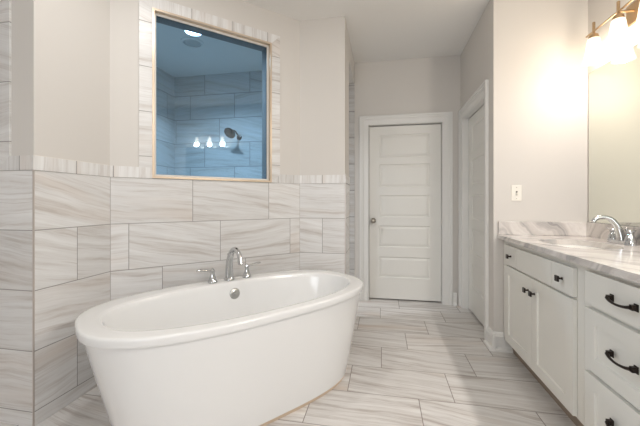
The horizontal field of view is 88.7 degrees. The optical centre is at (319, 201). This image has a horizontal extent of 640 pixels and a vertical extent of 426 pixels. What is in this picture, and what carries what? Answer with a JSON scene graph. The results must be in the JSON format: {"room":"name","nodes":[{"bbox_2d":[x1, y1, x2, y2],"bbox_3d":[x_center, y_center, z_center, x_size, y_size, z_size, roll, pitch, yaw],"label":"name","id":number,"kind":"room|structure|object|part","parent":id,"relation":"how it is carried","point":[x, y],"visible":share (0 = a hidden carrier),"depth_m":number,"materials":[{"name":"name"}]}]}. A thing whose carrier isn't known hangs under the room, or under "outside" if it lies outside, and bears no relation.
{"room":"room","nodes":[
{"label":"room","id":0,"kind":"room"},
{"bbox_2d":[11,0,348,182],"bbox_3d":[-1.060,-0.239,2.304,3.206,2.775,0.803,0,0,-25],"label":"wall","id":1,"kind":"structure","parent":0,"point":[75,63],"depth_m":2.15,"materials":[{"name":"beige paint"}]},
{"bbox_2d":[0,170,31,425],"bbox_3d":[-1.979,0.493,1.771,1.047,1.310,0.006,0,0,11],"label":"trim","id":2,"kind":"structure","parent":1,"relation":"attached to","point":[15,185],"depth_m":1.69,"materials":[{"name":"tile"}]},
{"bbox_2d":[36,155,105,164],"bbox_3d":[-1.417,-0.237,1.908,0.005,0.003,0.474,0,0,11],"label":"trim","id":3,"kind":"structure","parent":1,"relation":"attached to","point":[36,155],"depth_m":1.87,"materials":[{"name":"beige tile"}]},
{"bbox_2d":[35,170,109,425],"bbox_3d":[-1.417,0.493,1.904,0.006,1.310,0.478,0,0,11],"label":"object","id":4,"kind":"structure","parent":1,"relation":"attached to","point":[72,211],"depth_m":1.84,"materials":[{"name":"tile"}]},
{"bbox_2d":[110,177,110,300],"bbox_3d":[-0.776,0.458,2.542,1.439,1.380,0.006,0,0,-34],"label":"trim","id":5,"kind":"structure","parent":1,"relation":"attached to","point":[110,177],"depth_m":2.14,"materials":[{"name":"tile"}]},
{"bbox_2d":[0,0,279,182],"bbox_3d":[-1.045,-0.794,2.303,1.746,1.264,0.156,0,0,-42],"label":"trim","id":6,"kind":"structure","parent":1,"relation":"attached to","point":[145,10],"depth_m":2.24,"materials":[{"name":"tile"}]},
{"bbox_2d":[0,0,344,183],"bbox_3d":[-1.015,-0.794,2.210,2.800,1.264,0.586,0,0,-26],"label":"trim","id":7,"kind":"structure","parent":1,"relation":"attached to","point":[26,162],"depth_m":2.26,"materials":[{"name":"tile"}]},
{"bbox_2d":[32,170,345,425],"bbox_3d":[-0.620,0.494,2.270,2.075,1.310,0.009,0,0,-35],"label":"trim","id":8,"kind":"structure","parent":1,"relation":"attached to","point":[33,171],"depth_m":1.67,"materials":[{"name":"tile"}]},
{"bbox_2d":[111,177,299,300],"bbox_3d":[-0.777,0.493,2.543,1.437,1.310,0.006,0,0,-34],"label":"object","id":9,"kind":"structure","parent":1,"relation":"attached to","point":[163,231],"depth_m":2.43,"materials":[{"name":"tile"}]},
{"bbox_2d":[152,7,271,181],"bbox_3d":[-0.826,-0.755,2.584,0.910,1.183,0.147,0,0,-34],"label":"window","id":10,"kind":"structure","parent":1,"relation":"in","point":[159,16],"depth_m":2.62,"materials":[{"name":"beige wood"}]},
{"bbox_2d":[300,183,344,273],"bbox_3d":[0.019,0.493,2.909,0.405,1.310,0.006,0,0,11],"label":"trim","id":11,"kind":"structure","parent":1,"relation":"attached to","point":[322,205],"depth_m":2.91,"materials":[{"name":"tile"}]},
{"bbox_2d":[345,175,349,274],"bbox_3d":[0.255,0.456,3.039,0.010,1.384,0.359,0,0,11],"label":"trim","id":12,"kind":"structure","parent":1,"relation":"attached to","point":[347,179],"depth_m":3.03,"materials":[{"name":"tile"}]},
{"bbox_2d":[224,128,241,139],"bbox_3d":[-1.066,-0.821,3.997,0.142,0.113,0.256,0,0,11],"label":"shower head","id":13,"kind":"object","parent":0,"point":[230,133],"visible":1,"depth_m":3.92},
{"bbox_2d":[0,298,575,425],"bbox_3d":[-0.516,1.199,0.761,4.600,0.100,6.800,0,0,11],"label":"floor","id":14,"kind":"structure","parent":0,"point":[411,362],"depth_m":2.05,"materials":[{"name":"tile"}]},
{"bbox_2d":[75,270,362,425],"bbox_3d":[-0.452,0.851,2.000,1.673,0.596,0.885,0,0,-39],"label":"bathtub","id":15,"kind":"object","parent":14,"relation":"on","point":[259,349],"visible":0.99,"depth_m":1.63,"materials":[{"name":"ceramic"}]},
{"bbox_2d":[196,247,260,282],"bbox_3d":[-0.586,0.431,2.260,0.473,0.242,0.235,0,0,-39],"label":"tub faucet","id":16,"kind":"object","parent":15,"relation":"on","point":[229,276],"visible":1,"depth_m":2.29,"materials":[{"name":"silver metal"}]},
{"bbox_3d":[-0.775,0.466,2.205,0.110,0.031,0.023,0,0,-41],"label":"lever","id":17,"kind":"part","parent":16,"relation":"part of","materials":[{"name":"silver metal"}]},
{"bbox_3d":[-0.735,0.502,2.241,0.064,0.098,0.063,0,0,-39],"label":"handle","id":18,"kind":"part","parent":16,"relation":"part of","materials":[{"name":"silver metal"}]},
{"bbox_3d":[-0.591,0.431,2.256,0.072,0.242,0.235,0,0,-39],"label":"spout","id":19,"kind":"part","parent":16,"relation":"part of","materials":[{"name":"silver metal"}]},
{"bbox_3d":[-0.536,0.502,2.402,0.064,0.098,0.063,0,0,-39],"label":"handle","id":20,"kind":"part","parent":16,"relation":"part of","materials":[{"name":"silver metal"}]},
{"bbox_2d":[504,241,591,425],"bbox_3d":[1.581,0.718,1.979,0.625,0.862,1.034,0,0,11],"label":"base cabinet","id":21,"kind":"object","parent":14,"relation":"on","point":[544,293],"visible":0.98,"depth_m":1.83,"materials":[{"name":"paint"}]},
{"bbox_3d":[1.375,0.390,2.350,0.019,0.138,0.208,0,0,11],"label":"drawer","id":22,"kind":"part","parent":21,"relation":"part of","materials":[{"name":"paint"}]},
{"bbox_3d":[1.352,0.752,2.233,0.019,0.558,0.445,0,0,11],"label":"door","id":23,"kind":"part","parent":21,"relation":"part of","materials":[{"name":"paint"}]},
{"bbox_3d":[1.268,0.752,1.793,0.019,0.558,0.445,0,0,11],"label":"door","id":24,"kind":"part","parent":21,"relation":"part of","materials":[{"name":"paint"}]},
{"bbox_3d":[1.220,0.392,1.672,0.030,0.030,0.030,0,0,11],"label":"knob","id":25,"kind":"part","parent":21,"relation":"part of","materials":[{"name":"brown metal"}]},
{"bbox_3d":[1.245,0.390,1.675,0.019,0.138,0.204,0,0,11],"label":"drawer","id":26,"kind":"part","parent":21,"relation":"part of","materials":[{"name":"paint"}]},
{"bbox_2d":[497,221,639,283],"bbox_3d":[1.438,0.219,1.211,0.620,0.134,2.600,0,0,11],"label":"countertop","id":27,"kind":"structure","parent":21,"relation":"on","point":[618,260],"depth_m":2.01,"materials":[{"name":"white stone"}]},
{"bbox_2d":[553,244,602,248],"bbox_3d":[1.555,0.364,1.978,0.350,0.155,0.477,0,0,11],"label":"sink","id":28,"kind":"object","parent":27,"relation":"in","point":[565,245],"visible":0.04,"depth_m":2.15,"materials":[{"name":"ceramic"}]},
{"bbox_2d":[591,215,636,245],"bbox_3d":[1.789,0.167,1.964,0.205,0.173,0.202,0,0,-27],"label":"sink faucet","id":29,"kind":"object","parent":27,"relation":"on","point":[617,235],"visible":1,"depth_m":1.97,"materials":[{"name":"silver metal"}]},
{"bbox_3d":[1.750,0.163,1.986,0.188,0.165,0.054,0,0,11],"label":"spout","id":30,"kind":"part","parent":29,"relation":"part of","materials":[{"name":"silver metal"}]},
{"bbox_3d":[1.830,0.202,2.044,0.058,0.078,0.058,0,0,11],"label":"handle","id":31,"kind":"part","parent":29,"relation":"part of","materials":[{"name":"silver metal"}]},
{"bbox_3d":[1.816,0.242,1.973,0.060,0.022,0.210,0,0,11],"label":"plate","id":32,"kind":"part","parent":29,"relation":"part of","materials":[{"name":"silver metal"}]},
{"bbox_3d":[1.802,0.202,1.903,0.058,0.078,0.058,0,0,11],"label":"handle","id":33,"kind":"part","parent":29,"relation":"part of","materials":[{"name":"silver metal"}]},
{"bbox_2d":[584,266,639,425],"bbox_3d":[1.430,0.718,1.199,0.629,0.862,0.553,0,0,11],"label":"base cabinet","id":34,"kind":"object","parent":14,"relation":"on","point":[611,303],"visible":1,"depth_m":1.32,"materials":[{"name":"paint"}]},
{"bbox_3d":[1.136,0.881,1.245,0.034,0.028,0.150,0,0,11],"label":"pull handle","id":35,"kind":"part","parent":34,"relation":"part of","materials":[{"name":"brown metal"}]},
{"bbox_3d":[1.163,0.896,1.247,0.019,0.270,0.478,0,0,11],"label":"drawer","id":36,"kind":"part","parent":34,"relation":"part of","materials":[{"name":"paint"}]},
{"bbox_3d":[1.163,0.609,1.247,0.019,0.270,0.478,0,0,11],"label":"drawer","id":37,"kind":"part","parent":34,"relation":"part of","materials":[{"name":"paint"}]},
{"bbox_3d":[1.163,0.383,1.247,0.019,0.145,0.478,0,0,11],"label":"drawer","id":38,"kind":"part","parent":34,"relation":"part of","materials":[{"name":"paint"}]},
{"bbox_3d":[1.136,0.606,1.245,0.034,0.028,0.150,0,0,11],"label":"pull handle","id":39,"kind":"part","parent":34,"relation":"part of","materials":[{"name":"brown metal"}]},
{"bbox_3d":[1.136,0.383,1.245,0.034,0.028,0.150,0,0,11],"label":"pull handle","id":40,"kind":"part","parent":34,"relation":"part of","materials":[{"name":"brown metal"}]},
{"bbox_2d":[156,0,489,76],"bbox_3d":[-0.516,-1.676,0.761,4.600,0.100,6.800,0,0,11],"label":"ceiling","id":41,"kind":"structure","parent":0,"point":[378,30],"depth_m":3.19,"materials":[{"name":"paint"}]},
{"bbox_2d":[181,37,203,47],"bbox_3d":[-1.301,-1.618,3.339,0.220,0.017,0.220,0,0,11],"label":"ceiling vent","id":42,"kind":"object","parent":41,"relation":"in","point":[190,41],"visible":1,"depth_m":3.32,"materials":[{"name":"paint"}]},
{"bbox_2d":[183,30,202,36],"bbox_3d":[-1.208,-1.622,3.128,0.192,0.008,0.192,0,0,11],"label":"recessed light","id":43,"kind":"object","parent":41,"relation":"in","point":[189,33],"visible":0.44,"depth_m":3.18,"materials":[{"name":"paint"}]},
{"bbox_2d":[349,39,354,83],"bbox_3d":[0.281,-1.508,3.546,0.130,0.237,0.648,0,0,11],"label":"wall header","id":44,"kind":"structure","parent":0,"point":[351,59],"depth_m":3.58,"materials":[{"name":"beige paint"}]},
{"bbox_2d":[355,55,460,304],"bbox_3d":[0.106,-0.239,4.007,4.600,2.775,0.190,0,0,11],"label":"wall","id":45,"kind":"structure","parent":0,"point":[430,84],"depth_m":3.73,"materials":[{"name":"beige paint"}]},
{"bbox_2d":[175,67,354,275],"bbox_3d":[-0.751,-0.238,4.070,2.355,2.773,0.008,0,0,11],"label":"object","id":46,"kind":"structure","parent":45,"relation":"attached to","point":[205,105],"depth_m":4.16,"materials":[{"name":"tile"}]},
{"bbox_2d":[360,112,452,304],"bbox_3d":[0.977,0.077,3.786,1.025,2.147,0.136,0,0,11],"label":"door","id":47,"kind":"structure","parent":45,"relation":"in","point":[406,160],"depth_m":3.79,"materials":[{"name":"paint"}]},
{"bbox_2d":[453,292,456,305],"bbox_3d":[1.492,1.080,3.623,0.039,0.138,0.042,0,0,11],"label":"baseboard","id":48,"kind":"structure","parent":45,"relation":"attached to","point":[454,294],"depth_m":3.62,"materials":[{"name":"paint"}]},
{"bbox_2d":[461,0,587,332],"bbox_3d":[1.850,-0.239,3.017,0.803,2.775,1.098,0,0,11],"label":"wall","id":49,"kind":"structure","parent":0,"point":[533,54],"depth_m":2.50,"materials":[{"name":"beige paint"}]},
{"bbox_2d":[458,79,488,339],"bbox_3d":[1.507,0.077,3.135,0.136,2.147,0.973,0,0,11],"label":"door","id":50,"kind":"structure","parent":49,"relation":"in","point":[473,117],"depth_m":3.28,"materials":[{"name":"paint"}]},
{"bbox_2d":[483,326,512,352],"bbox_3d":[1.399,1.080,2.578,0.167,0.138,0.159,0,0,11],"label":"baseboard","id":51,"kind":"structure","parent":49,"relation":"attached to","point":[495,341],"depth_m":2.52,"materials":[{"name":"paint"}]},
{"bbox_2d":[511,185,521,200],"bbox_3d":[1.509,-0.066,2.512,0.073,0.121,0.020,0,0,11],"label":"light switch","id":52,"kind":"object","parent":49,"relation":"attached to","point":[516,190],"visible":1,"depth_m":2.52,"materials":[{"name":"plastic"}]},
{"bbox_2d":[588,0,639,226],"bbox_3d":[1.546,-0.239,-0.290,0.155,2.775,5.512,0,0,11],"label":"wall","id":53,"kind":"structure","parent":0,"point":[599,11],"depth_m":2.24,"materials":[{"name":"beige paint"}]},
{"bbox_2d":[586,0,639,55],"bbox_3d":[1.821,-1.076,1.981,0.158,0.270,0.630,0,0,11],"label":"vanity light","id":54,"kind":"object","parent":53,"relation":"attached to","point":[632,11],"visible":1,"depth_m":1.98,"materials":[{"name":"white glass"}]},
{"bbox_2d":[588,22,599,55],"bbox_3d":[1.850,-1.098,2.214,0.060,0.227,0.060,0,0,11],"label":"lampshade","id":55,"kind":"object","parent":54,"relation":"attached to","point":[594,49],"depth_m":2.20,"materials":[{"name":"white glass"}]},
{"bbox_3d":[1.806,-1.151,1.984,0.012,0.012,0.630,0,0,11],"label":"rod","id":56,"kind":"part","parent":54,"relation":"part of","materials":[{"name":"beige metal"}]},
{"bbox_2d":[612,1,624,39],"bbox_3d":[1.806,-1.098,1.984,0.060,0.227,0.060,0,0,11],"label":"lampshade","id":57,"kind":"object","parent":54,"relation":"attached to","point":[618,32],"depth_m":1.97,"materials":[{"name":"white glass"}]},
{"bbox_3d":[1.844,-1.148,1.976,0.078,0.016,0.016,0,0,11],"label":"arm","id":58,"kind":"part","parent":54,"relation":"part of","materials":[{"name":"beige metal"}]},
{"bbox_3d":[1.890,-1.136,1.967,0.017,0.124,0.120,0,0,11],"label":"plate","id":59,"kind":"part","parent":54,"relation":"part of","materials":[{"name":"beige metal"}]},
{"bbox_2d":[587,222,639,244],"bbox_3d":[1.730,0.203,1.145,0.021,0.102,2.580,0,0,11],"label":"backsplash","id":60,"kind":"structure","parent":53,"relation":"attached to","point":[598,230],"depth_m":2.24,"materials":[{"name":"white stone"}]},
{"bbox_2d":[589,42,639,226],"bbox_3d":[1.750,-0.396,1.212,0.007,1.092,2.440,0,0,11],"label":"mirror","id":61,"kind":"object","parent":53,"relation":"attached to","point":[614,87],"visible":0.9,"depth_m":2.13,"materials":[{"name":"silver mirror"}]},
{"bbox_3d":[-2.261,-0.239,3.162,0.269,2.775,2.360,0,0,11],"label":"wall","id":62,"kind":"structure","parent":0,"visible":0},
{"bbox_2d":[156,67,174,174],"bbox_3d":[-2.126,-0.238,3.132,0.006,2.773,2.352,0,0,11],"label":"trim","id":63,"kind":"structure","parent":62,"relation":"attached to","point":[165,83],"depth_m":4.11,"materials":[{"name":"tile"}]}
]}

